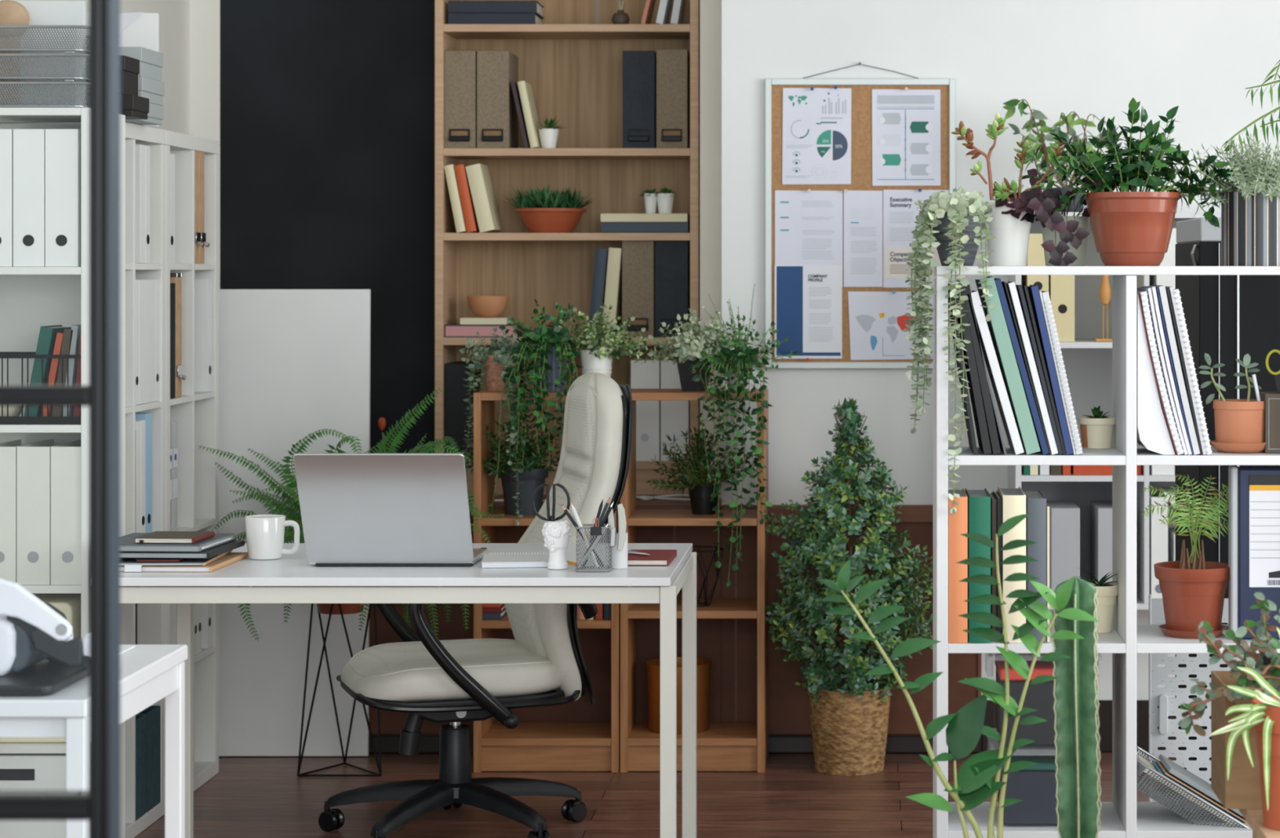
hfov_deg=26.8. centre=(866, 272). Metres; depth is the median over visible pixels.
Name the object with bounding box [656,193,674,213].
pot
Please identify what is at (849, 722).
basket
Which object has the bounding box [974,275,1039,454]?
folder
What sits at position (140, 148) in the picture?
ring binder
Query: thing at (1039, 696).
storage box
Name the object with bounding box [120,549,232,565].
folder
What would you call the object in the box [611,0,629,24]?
bud vase
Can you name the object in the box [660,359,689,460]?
ring binder
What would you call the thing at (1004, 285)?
folder
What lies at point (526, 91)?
book
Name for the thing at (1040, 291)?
folder
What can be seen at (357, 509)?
laptop
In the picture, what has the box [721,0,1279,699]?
wall
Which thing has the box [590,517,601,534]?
binder clip
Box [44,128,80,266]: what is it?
ring binder
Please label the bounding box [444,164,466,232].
book
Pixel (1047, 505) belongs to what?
book
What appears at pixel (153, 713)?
box
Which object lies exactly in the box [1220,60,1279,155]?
palm
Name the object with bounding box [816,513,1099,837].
plant
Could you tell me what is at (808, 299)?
paper sheet
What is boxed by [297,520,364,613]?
pot
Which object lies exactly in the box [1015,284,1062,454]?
folder
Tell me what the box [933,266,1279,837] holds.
shelving unit
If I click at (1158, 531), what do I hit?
ring binder
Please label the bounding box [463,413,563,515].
potted plant
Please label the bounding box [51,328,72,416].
book
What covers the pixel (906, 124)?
paper sheet
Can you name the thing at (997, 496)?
book
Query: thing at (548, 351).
potted plant
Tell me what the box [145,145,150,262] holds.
ring binder
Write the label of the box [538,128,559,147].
pot
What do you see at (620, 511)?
stapler
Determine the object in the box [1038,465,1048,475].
book
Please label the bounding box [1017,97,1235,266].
potted plant
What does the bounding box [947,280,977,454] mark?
folder
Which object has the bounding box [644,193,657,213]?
pot
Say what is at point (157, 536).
notebook
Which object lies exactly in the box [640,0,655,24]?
book
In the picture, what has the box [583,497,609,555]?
pencil
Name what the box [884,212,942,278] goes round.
print
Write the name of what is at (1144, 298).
notebook
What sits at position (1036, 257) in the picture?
ring binder
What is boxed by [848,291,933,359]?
paper sheet
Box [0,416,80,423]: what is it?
tray
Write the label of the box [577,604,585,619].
book
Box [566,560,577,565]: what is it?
pencil
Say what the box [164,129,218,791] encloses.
shelving
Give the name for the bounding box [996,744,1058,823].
storage box
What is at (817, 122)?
paper sheet
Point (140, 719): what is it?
ring binder
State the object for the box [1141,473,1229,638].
potted palm
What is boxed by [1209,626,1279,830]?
spider plant
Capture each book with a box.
[23,324,71,416]
[40,332,63,416]
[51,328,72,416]
[62,324,80,416]
[73,336,80,416]
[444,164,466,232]
[444,324,523,337]
[448,0,544,18]
[448,13,542,24]
[453,164,479,232]
[459,316,511,324]
[465,163,502,232]
[482,603,503,607]
[482,603,505,612]
[482,608,506,618]
[511,82,530,147]
[517,80,541,147]
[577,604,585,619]
[588,248,608,329]
[595,603,604,619]
[600,213,689,222]
[601,222,689,232]
[602,247,622,335]
[604,603,611,619]
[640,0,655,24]
[655,0,672,24]
[670,0,685,24]
[947,488,967,642]
[964,488,991,642]
[987,491,996,629]
[992,490,1001,632]
[997,486,1026,642]
[1022,489,1046,642]
[1028,465,1038,475]
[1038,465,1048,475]
[1046,502,1049,641]
[1048,465,1061,475]
[1061,465,1071,475]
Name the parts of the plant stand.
wire leg, wire leg, wire leg, wire leg, wire leg, wire leg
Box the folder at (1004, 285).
[1001,281,1051,454]
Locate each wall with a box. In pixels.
[0,0,190,134]
[190,0,721,496]
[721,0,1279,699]
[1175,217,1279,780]
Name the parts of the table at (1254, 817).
leg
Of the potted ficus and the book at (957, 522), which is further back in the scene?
the potted ficus
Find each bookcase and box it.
[435,0,699,493]
[473,389,620,772]
[620,388,768,772]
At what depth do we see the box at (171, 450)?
6.93 m
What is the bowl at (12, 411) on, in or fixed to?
in the wire basket at (3, 420)
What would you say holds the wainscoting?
attached to the wall at (1085, 58)
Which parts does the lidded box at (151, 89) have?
lid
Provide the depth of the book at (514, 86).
8.10 m
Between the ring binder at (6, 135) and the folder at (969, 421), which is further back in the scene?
the ring binder at (6, 135)
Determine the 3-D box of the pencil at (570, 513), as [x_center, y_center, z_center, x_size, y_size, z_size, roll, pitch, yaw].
[-0.606,0.569,5.731,0.080,0.129,0.006,0,0,-9]
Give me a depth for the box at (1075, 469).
7.37 m
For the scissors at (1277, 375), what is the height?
0.188 m
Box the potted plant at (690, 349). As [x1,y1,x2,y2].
[633,308,743,391]
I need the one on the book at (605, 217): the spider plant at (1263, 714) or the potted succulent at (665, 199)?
the potted succulent at (665, 199)
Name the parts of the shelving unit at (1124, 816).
panel, panel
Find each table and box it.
[0,644,187,837]
[1238,808,1279,837]
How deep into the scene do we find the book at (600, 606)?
7.44 m
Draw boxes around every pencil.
[561,504,604,567]
[565,507,600,566]
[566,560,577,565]
[569,501,599,565]
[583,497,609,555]
[583,498,603,566]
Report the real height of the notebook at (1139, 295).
0.304 m
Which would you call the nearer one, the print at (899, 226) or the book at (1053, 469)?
the book at (1053, 469)
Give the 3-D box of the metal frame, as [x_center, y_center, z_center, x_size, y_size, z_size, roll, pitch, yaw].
[-0.922,-0.255,2.619,0.366,3.290,0.046,0,0,0]
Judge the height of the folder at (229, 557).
0.011 m
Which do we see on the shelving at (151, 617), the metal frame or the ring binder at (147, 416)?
the ring binder at (147, 416)
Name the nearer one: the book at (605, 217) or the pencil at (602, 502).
the pencil at (602, 502)
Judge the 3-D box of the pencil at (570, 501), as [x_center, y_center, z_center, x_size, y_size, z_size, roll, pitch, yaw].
[-0.605,0.563,5.744,0.068,0.141,0.006,0,0,-2]
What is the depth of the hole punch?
4.10 m
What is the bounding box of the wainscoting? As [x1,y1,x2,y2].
[368,515,981,735]
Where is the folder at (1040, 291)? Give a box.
[1039,290,1075,454]
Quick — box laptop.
[293,453,488,566]
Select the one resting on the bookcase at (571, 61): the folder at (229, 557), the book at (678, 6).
the book at (678, 6)
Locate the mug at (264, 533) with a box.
[244,514,299,559]
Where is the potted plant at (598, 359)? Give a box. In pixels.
[558,303,653,377]
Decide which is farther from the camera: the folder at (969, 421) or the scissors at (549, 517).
the scissors at (549, 517)
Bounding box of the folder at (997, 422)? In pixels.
[968,296,1006,454]
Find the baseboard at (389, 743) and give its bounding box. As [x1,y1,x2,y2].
[368,699,1175,753]
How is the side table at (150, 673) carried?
on the floor
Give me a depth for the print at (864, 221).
7.72 m
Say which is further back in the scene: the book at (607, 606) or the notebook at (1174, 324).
the book at (607, 606)
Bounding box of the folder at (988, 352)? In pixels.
[969,289,1023,454]
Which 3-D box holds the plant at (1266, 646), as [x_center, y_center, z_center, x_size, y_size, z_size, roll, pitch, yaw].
[0.690,0.700,4.330,0.376,0.358,0.101,0,0,0]
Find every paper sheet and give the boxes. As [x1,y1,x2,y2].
[120,12,144,34]
[120,644,134,653]
[774,190,842,265]
[774,264,842,358]
[782,88,851,184]
[844,190,882,286]
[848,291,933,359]
[871,88,940,185]
[883,189,949,287]
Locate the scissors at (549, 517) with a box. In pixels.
[531,483,570,521]
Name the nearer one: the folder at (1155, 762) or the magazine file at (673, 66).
the folder at (1155, 762)
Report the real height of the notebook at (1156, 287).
0.315 m
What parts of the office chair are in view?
leg, armrest, tension knob, leg, leg, armrest, leg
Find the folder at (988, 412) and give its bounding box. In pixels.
[962,284,1000,454]
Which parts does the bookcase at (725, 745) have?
panel, panel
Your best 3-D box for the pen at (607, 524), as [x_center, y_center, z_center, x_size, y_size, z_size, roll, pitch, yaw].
[-0.585,0.585,5.708,0.069,0.099,0.008,0,0,2]
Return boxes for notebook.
[120,532,237,551]
[133,530,215,542]
[135,557,186,561]
[627,549,676,565]
[1041,290,1082,454]
[1136,290,1183,454]
[1136,293,1174,454]
[1137,287,1187,454]
[1137,293,1177,454]
[1141,285,1191,454]
[1147,284,1199,454]
[1155,286,1193,454]
[1164,286,1206,454]
[1165,288,1202,454]
[1173,288,1212,454]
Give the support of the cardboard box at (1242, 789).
on the table at (1254, 817)
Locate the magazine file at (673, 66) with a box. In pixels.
[656,49,689,147]
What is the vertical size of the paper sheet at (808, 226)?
0.279 m
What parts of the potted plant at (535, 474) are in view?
pot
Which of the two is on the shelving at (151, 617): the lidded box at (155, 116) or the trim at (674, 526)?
the lidded box at (155, 116)
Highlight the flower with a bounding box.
[377,417,386,453]
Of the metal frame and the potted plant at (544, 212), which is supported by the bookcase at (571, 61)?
the potted plant at (544, 212)
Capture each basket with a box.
[0,351,80,423]
[808,679,890,775]
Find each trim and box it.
[467,493,933,522]
[673,525,980,721]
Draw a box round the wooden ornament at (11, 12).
[0,0,29,107]
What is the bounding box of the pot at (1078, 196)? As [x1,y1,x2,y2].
[1051,187,1084,212]
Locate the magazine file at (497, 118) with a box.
[476,50,518,147]
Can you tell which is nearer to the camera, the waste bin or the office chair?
the office chair
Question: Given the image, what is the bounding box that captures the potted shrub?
[764,396,933,775]
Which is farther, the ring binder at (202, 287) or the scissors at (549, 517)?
the ring binder at (202, 287)
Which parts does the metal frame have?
rail, rail, glass pane, glass pane, edge trim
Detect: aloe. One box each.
[536,116,566,147]
[1077,567,1118,632]
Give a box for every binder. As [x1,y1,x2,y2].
[0,128,13,266]
[0,439,50,582]
[13,128,45,266]
[17,439,79,584]
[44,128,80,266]
[50,440,80,584]
[135,144,145,262]
[135,279,138,404]
[135,412,151,532]
[135,419,145,532]
[135,420,140,532]
[138,279,155,404]
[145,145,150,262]
[155,279,159,400]
[169,153,174,263]
[194,279,212,391]
[194,603,197,655]
[197,603,201,653]
[201,603,211,648]
[631,357,663,460]
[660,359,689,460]
[1022,233,1048,293]
[1048,275,1074,342]
[1149,227,1177,288]
[1149,465,1174,475]
[1149,489,1168,598]
[1155,486,1175,560]
[1228,465,1279,639]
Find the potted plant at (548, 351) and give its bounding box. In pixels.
[487,298,600,512]
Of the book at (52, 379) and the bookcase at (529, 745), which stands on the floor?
the bookcase at (529, 745)
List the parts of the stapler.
arm, spring rail, arm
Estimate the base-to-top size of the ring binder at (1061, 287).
0.300 m
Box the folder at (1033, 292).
[1026,284,1073,454]
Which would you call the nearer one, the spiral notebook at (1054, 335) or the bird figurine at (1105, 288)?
the spiral notebook at (1054, 335)
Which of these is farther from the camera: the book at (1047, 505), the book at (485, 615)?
the book at (485, 615)
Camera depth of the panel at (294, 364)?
7.66 m
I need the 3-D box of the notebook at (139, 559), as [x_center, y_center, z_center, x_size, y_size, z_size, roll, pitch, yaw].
[-1.518,0.616,5.775,0.094,0.006,0.150,0,0,-1]
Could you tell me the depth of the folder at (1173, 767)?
5.10 m
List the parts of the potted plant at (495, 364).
pot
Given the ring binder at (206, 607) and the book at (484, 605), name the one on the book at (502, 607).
the book at (484, 605)
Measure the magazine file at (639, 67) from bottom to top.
0.296 m
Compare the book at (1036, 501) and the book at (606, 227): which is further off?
the book at (606, 227)
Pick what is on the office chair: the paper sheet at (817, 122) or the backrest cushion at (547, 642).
the backrest cushion at (547, 642)
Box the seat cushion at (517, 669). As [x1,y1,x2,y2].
[340,638,560,701]
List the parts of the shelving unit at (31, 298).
panel, panel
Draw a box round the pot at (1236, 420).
[1213,399,1264,443]
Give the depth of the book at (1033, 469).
7.37 m
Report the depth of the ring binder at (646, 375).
8.10 m
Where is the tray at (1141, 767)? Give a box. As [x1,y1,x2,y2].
[1136,745,1250,827]
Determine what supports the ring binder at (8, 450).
on the shelving unit at (31, 298)
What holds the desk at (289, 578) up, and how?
on the floor
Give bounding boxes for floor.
[133,751,1175,837]
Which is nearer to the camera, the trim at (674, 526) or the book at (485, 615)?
the book at (485, 615)
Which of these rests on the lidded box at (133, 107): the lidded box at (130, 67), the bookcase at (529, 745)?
the lidded box at (130, 67)
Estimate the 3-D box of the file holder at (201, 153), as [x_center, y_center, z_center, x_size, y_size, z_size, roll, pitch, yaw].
[-1.912,-0.184,7.238,0.256,0.322,0.055,0,0,0]
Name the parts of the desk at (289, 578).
leg, leg, rail, leg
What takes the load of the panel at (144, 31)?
on the shelving at (151, 617)
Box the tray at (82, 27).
[0,25,88,58]
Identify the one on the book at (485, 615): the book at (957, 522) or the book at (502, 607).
the book at (502, 607)
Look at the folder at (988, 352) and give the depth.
5.01 m
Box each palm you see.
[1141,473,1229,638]
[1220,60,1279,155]
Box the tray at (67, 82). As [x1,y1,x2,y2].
[0,79,88,107]
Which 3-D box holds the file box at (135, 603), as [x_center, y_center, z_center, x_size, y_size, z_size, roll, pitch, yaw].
[-1.935,0.920,6.652,0.210,0.219,0.080,0,0,0]
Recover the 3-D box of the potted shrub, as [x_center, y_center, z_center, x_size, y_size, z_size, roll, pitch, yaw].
[-0.040,0.868,7.452,0.518,1.043,0.468,0,0,0]
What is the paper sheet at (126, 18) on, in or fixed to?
on the shelving at (151, 617)
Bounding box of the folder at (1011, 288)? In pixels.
[1005,281,1057,454]
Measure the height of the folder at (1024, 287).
0.318 m
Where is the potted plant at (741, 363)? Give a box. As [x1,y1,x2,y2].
[687,284,798,586]
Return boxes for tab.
[124,564,142,571]
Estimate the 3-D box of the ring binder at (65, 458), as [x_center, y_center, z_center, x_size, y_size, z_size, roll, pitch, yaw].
[-1.756,0.535,5.989,0.075,0.304,0.261,0,0,0]
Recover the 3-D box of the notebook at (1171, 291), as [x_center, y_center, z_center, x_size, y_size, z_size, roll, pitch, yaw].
[0.605,0.185,5.112,0.070,0.316,0.200,0,0,0]
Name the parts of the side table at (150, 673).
leg, rail, leg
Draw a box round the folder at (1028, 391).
[994,278,1048,454]
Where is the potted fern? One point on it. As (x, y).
(347, 608)
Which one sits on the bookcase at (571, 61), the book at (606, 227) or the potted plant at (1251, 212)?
the book at (606, 227)
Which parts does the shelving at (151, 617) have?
panel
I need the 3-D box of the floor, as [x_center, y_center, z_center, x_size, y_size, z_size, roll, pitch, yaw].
[0.550,1.415,3.780,7.900,0.050,9.560,0,0,0]
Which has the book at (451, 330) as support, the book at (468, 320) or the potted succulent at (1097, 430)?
the book at (468, 320)
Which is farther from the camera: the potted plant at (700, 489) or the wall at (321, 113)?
the wall at (321, 113)
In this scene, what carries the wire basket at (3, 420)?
on the shelving unit at (31, 298)
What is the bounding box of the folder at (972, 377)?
[954,280,991,454]
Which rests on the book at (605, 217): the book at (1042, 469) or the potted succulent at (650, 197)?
the potted succulent at (650, 197)
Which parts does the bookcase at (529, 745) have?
panel, panel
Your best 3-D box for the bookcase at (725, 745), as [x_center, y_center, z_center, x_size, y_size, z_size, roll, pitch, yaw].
[-0.484,0.863,7.548,0.402,1.055,0.275,0,0,0]
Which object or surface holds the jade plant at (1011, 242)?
on the shelving unit at (1124, 816)
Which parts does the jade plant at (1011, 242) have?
pot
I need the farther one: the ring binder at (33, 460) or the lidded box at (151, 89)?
the lidded box at (151, 89)
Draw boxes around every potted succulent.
[639,187,660,213]
[655,186,675,213]
[1078,405,1115,448]
[1198,352,1266,453]
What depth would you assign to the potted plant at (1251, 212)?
5.06 m
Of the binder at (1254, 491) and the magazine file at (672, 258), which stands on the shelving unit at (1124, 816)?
the binder at (1254, 491)
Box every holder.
[169,272,186,397]
[169,283,175,398]
[194,150,204,263]
[199,151,209,263]
[609,531,627,568]
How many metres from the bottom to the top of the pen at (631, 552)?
0.009 m
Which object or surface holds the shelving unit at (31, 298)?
on the floor
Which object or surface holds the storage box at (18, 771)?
on the shelving unit at (31, 298)
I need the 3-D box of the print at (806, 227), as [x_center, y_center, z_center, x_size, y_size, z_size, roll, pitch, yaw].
[-0.172,-0.122,7.723,0.157,0.168,0.001,0,0,0]
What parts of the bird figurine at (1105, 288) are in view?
leg, leg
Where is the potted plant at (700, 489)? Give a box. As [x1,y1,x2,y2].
[645,426,756,514]
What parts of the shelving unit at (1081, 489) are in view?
panel, panel, panel, panel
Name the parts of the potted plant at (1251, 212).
pot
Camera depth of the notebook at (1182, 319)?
5.01 m
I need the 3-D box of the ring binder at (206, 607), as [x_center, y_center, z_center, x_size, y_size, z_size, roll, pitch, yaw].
[-1.931,0.880,7.330,0.251,0.300,0.048,0,0,0]
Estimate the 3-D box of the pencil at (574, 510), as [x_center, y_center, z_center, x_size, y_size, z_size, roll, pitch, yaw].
[-0.603,0.564,5.716,0.061,0.139,0.008,0,0,-20]
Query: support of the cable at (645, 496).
on the trim at (910, 513)
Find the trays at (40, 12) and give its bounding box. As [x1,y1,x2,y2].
[17,0,85,107]
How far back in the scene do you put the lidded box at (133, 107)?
6.28 m
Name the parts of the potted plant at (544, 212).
pot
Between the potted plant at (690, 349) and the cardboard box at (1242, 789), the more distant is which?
the potted plant at (690, 349)
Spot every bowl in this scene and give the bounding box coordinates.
[0,406,23,416]
[466,295,508,317]
[680,545,724,606]
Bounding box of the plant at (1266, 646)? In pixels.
[1177,591,1279,736]
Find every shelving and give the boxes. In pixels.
[0,121,166,837]
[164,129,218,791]
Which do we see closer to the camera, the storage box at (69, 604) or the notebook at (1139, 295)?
the notebook at (1139, 295)
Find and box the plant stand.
[297,603,382,776]
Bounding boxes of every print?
[780,200,834,258]
[850,208,877,273]
[855,294,917,355]
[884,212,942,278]
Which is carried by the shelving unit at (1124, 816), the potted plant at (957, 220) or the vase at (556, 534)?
the potted plant at (957, 220)
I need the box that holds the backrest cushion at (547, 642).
[504,372,622,700]
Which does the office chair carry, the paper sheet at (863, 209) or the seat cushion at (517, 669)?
the seat cushion at (517, 669)
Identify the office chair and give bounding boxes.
[318,372,632,837]
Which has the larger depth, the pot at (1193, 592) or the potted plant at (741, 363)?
the potted plant at (741, 363)
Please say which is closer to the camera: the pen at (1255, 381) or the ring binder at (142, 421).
the pen at (1255, 381)
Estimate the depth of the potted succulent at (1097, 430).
5.20 m
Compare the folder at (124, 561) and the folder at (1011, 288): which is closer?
the folder at (1011, 288)
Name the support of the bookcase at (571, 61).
on the trim at (910, 513)
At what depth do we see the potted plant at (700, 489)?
7.51 m
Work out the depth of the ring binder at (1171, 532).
7.44 m
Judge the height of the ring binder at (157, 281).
0.310 m
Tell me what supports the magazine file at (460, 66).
on the bookcase at (571, 61)
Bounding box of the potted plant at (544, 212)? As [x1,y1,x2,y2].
[502,184,595,232]
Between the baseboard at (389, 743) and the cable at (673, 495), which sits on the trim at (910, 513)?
the cable at (673, 495)
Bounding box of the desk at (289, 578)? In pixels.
[120,542,697,837]
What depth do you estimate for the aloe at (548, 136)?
8.14 m
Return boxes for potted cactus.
[1050,577,1103,837]
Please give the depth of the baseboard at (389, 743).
7.69 m
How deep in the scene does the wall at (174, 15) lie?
8.15 m
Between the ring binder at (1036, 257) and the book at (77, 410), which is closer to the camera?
the book at (77, 410)
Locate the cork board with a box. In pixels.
[764,62,955,368]
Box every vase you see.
[542,519,572,568]
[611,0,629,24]
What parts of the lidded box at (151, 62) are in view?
lid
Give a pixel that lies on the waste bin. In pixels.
(704, 664)
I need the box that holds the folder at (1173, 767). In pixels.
[1158,753,1244,817]
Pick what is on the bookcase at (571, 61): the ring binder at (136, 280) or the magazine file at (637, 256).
the magazine file at (637, 256)
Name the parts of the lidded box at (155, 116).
lid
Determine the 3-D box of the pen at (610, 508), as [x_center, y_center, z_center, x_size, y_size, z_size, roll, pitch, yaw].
[-0.579,0.562,5.714,0.075,0.144,0.007,0,0,2]
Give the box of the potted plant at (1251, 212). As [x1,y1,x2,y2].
[1177,130,1279,266]
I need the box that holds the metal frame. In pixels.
[0,0,120,837]
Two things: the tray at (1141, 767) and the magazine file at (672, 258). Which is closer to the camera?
the tray at (1141, 767)
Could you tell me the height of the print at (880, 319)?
0.177 m
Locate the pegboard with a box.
[1148,593,1254,801]
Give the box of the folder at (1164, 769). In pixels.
[1155,758,1247,822]
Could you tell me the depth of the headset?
4.09 m
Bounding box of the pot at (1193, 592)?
[1153,560,1229,631]
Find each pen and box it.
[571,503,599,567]
[577,522,608,568]
[582,501,613,567]
[627,549,650,555]
[1252,373,1260,400]
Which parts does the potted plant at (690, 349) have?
pot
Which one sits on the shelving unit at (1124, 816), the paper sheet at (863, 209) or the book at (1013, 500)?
the book at (1013, 500)
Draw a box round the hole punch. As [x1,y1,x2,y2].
[0,658,88,695]
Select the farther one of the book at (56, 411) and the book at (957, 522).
the book at (56, 411)
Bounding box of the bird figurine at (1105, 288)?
[1094,275,1112,341]
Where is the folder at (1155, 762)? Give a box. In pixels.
[1151,759,1243,822]
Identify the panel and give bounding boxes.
[85,13,159,127]
[218,288,370,755]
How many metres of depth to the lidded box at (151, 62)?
6.50 m
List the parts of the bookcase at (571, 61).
panel, panel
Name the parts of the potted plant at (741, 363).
pot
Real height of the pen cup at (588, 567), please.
0.096 m
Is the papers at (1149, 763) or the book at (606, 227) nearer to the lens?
the papers at (1149, 763)
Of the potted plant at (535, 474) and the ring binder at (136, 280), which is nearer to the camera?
the ring binder at (136, 280)
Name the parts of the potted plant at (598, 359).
pot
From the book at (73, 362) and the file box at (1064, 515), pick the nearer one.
the book at (73, 362)
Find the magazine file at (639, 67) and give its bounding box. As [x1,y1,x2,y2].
[622,50,656,147]
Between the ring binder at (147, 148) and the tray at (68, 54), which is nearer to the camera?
the tray at (68, 54)
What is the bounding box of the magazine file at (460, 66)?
[444,50,476,147]
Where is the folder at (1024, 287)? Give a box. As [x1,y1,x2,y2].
[1022,284,1066,454]
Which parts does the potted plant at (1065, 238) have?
pot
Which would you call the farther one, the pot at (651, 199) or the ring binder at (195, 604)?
the pot at (651, 199)
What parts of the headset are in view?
halo arm, pad frame, halo arm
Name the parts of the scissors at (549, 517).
handle, handle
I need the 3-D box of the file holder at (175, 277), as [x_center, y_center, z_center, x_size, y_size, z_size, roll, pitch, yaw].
[-1.912,0.165,6.994,0.256,0.326,0.061,0,0,0]
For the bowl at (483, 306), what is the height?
0.065 m
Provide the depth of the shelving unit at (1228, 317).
5.75 m
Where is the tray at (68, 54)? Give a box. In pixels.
[0,51,88,86]
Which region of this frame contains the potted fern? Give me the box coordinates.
[199,386,504,641]
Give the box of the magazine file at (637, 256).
[622,240,654,337]
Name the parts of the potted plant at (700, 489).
pot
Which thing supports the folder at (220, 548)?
on the notebook at (139, 559)
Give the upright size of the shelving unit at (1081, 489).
1.096 m
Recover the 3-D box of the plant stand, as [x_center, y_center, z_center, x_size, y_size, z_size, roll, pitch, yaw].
[-1.454,1.128,7.438,0.234,0.522,0.191,0,0,0]
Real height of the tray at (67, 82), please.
0.060 m
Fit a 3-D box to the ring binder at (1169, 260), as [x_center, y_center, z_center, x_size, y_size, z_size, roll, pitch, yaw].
[0.831,0.035,7.505,0.057,0.314,0.261,0,0,0]
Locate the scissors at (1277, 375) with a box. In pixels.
[1265,349,1279,393]
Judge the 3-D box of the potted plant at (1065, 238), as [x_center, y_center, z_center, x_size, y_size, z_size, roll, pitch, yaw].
[0.383,-0.101,5.146,0.257,0.207,0.242,0,0,-30]
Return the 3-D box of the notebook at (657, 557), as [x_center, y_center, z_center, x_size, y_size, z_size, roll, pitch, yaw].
[-0.482,0.632,5.915,0.104,0.014,0.210,0,0,1]
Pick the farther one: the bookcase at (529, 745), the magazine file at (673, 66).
the magazine file at (673, 66)
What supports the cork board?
attached to the wall at (1085, 58)
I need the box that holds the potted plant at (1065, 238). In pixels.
[993,168,1115,266]
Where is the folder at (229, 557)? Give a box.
[120,551,248,571]
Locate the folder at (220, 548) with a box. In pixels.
[120,539,244,558]
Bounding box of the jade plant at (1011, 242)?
[951,112,1069,266]
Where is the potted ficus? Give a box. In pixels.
[1002,98,1115,212]
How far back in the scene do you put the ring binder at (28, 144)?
5.86 m
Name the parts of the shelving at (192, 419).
panel, panel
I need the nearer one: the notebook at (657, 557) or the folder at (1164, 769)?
the folder at (1164, 769)
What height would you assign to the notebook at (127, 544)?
0.015 m
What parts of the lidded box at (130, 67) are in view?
lid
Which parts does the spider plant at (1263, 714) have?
pot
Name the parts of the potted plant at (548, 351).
pot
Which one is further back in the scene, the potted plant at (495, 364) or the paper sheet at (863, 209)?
the paper sheet at (863, 209)
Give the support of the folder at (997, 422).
on the shelving unit at (1124, 816)
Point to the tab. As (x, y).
(127, 567)
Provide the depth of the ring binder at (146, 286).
6.69 m
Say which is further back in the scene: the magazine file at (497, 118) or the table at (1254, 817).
the magazine file at (497, 118)
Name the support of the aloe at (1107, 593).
on the shelving unit at (1124, 816)
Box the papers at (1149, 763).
[1136,753,1235,822]
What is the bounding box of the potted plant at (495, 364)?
[459,327,524,525]
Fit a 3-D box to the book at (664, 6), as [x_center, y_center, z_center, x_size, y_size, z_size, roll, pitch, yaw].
[-0.618,-0.815,8.180,0.045,0.126,0.160,0,0,0]
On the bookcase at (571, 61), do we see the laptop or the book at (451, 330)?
the book at (451, 330)
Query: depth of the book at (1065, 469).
7.37 m
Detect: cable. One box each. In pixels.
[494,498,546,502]
[635,493,688,500]
[640,495,721,500]
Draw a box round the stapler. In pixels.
[608,502,626,550]
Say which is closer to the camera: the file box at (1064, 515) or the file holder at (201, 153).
the file holder at (201, 153)
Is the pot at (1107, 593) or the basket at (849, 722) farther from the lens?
the basket at (849, 722)
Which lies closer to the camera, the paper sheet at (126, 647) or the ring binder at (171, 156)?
the paper sheet at (126, 647)
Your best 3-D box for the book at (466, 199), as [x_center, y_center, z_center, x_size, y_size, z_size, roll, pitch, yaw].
[-1.220,-0.224,8.183,0.067,0.208,0.174,0,0,0]
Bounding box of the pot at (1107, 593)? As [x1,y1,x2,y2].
[1089,582,1118,632]
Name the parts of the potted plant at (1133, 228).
pot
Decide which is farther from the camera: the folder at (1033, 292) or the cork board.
the cork board
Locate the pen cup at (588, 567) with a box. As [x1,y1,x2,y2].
[574,523,612,571]
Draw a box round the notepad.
[481,551,549,567]
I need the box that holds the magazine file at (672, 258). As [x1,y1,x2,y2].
[654,240,689,337]
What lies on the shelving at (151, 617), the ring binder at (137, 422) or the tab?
the ring binder at (137, 422)
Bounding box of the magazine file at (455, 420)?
[444,360,480,460]
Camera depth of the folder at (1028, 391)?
5.01 m
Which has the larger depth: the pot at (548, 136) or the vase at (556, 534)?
the pot at (548, 136)
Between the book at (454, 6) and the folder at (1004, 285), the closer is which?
the folder at (1004, 285)
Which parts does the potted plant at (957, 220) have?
pot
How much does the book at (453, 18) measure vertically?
0.034 m
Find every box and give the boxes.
[0,593,80,742]
[0,752,66,837]
[85,46,163,81]
[85,55,139,96]
[85,94,149,119]
[124,102,163,124]
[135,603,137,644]
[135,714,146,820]
[136,705,160,811]
[137,75,164,105]
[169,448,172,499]
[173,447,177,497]
[995,653,1056,744]
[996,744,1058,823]
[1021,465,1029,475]
[1046,500,1079,591]
[1071,464,1141,475]
[1090,500,1112,582]
[1211,670,1266,808]
[1258,391,1279,453]
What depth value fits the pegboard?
5.55 m
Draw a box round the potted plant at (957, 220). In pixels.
[902,186,995,514]
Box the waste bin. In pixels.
[645,656,711,733]
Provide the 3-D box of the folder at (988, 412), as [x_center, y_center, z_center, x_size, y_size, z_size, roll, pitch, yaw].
[0.216,0.183,5.122,0.073,0.320,0.220,0,0,0]
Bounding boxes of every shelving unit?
[0,107,124,837]
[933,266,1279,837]
[1008,212,1221,608]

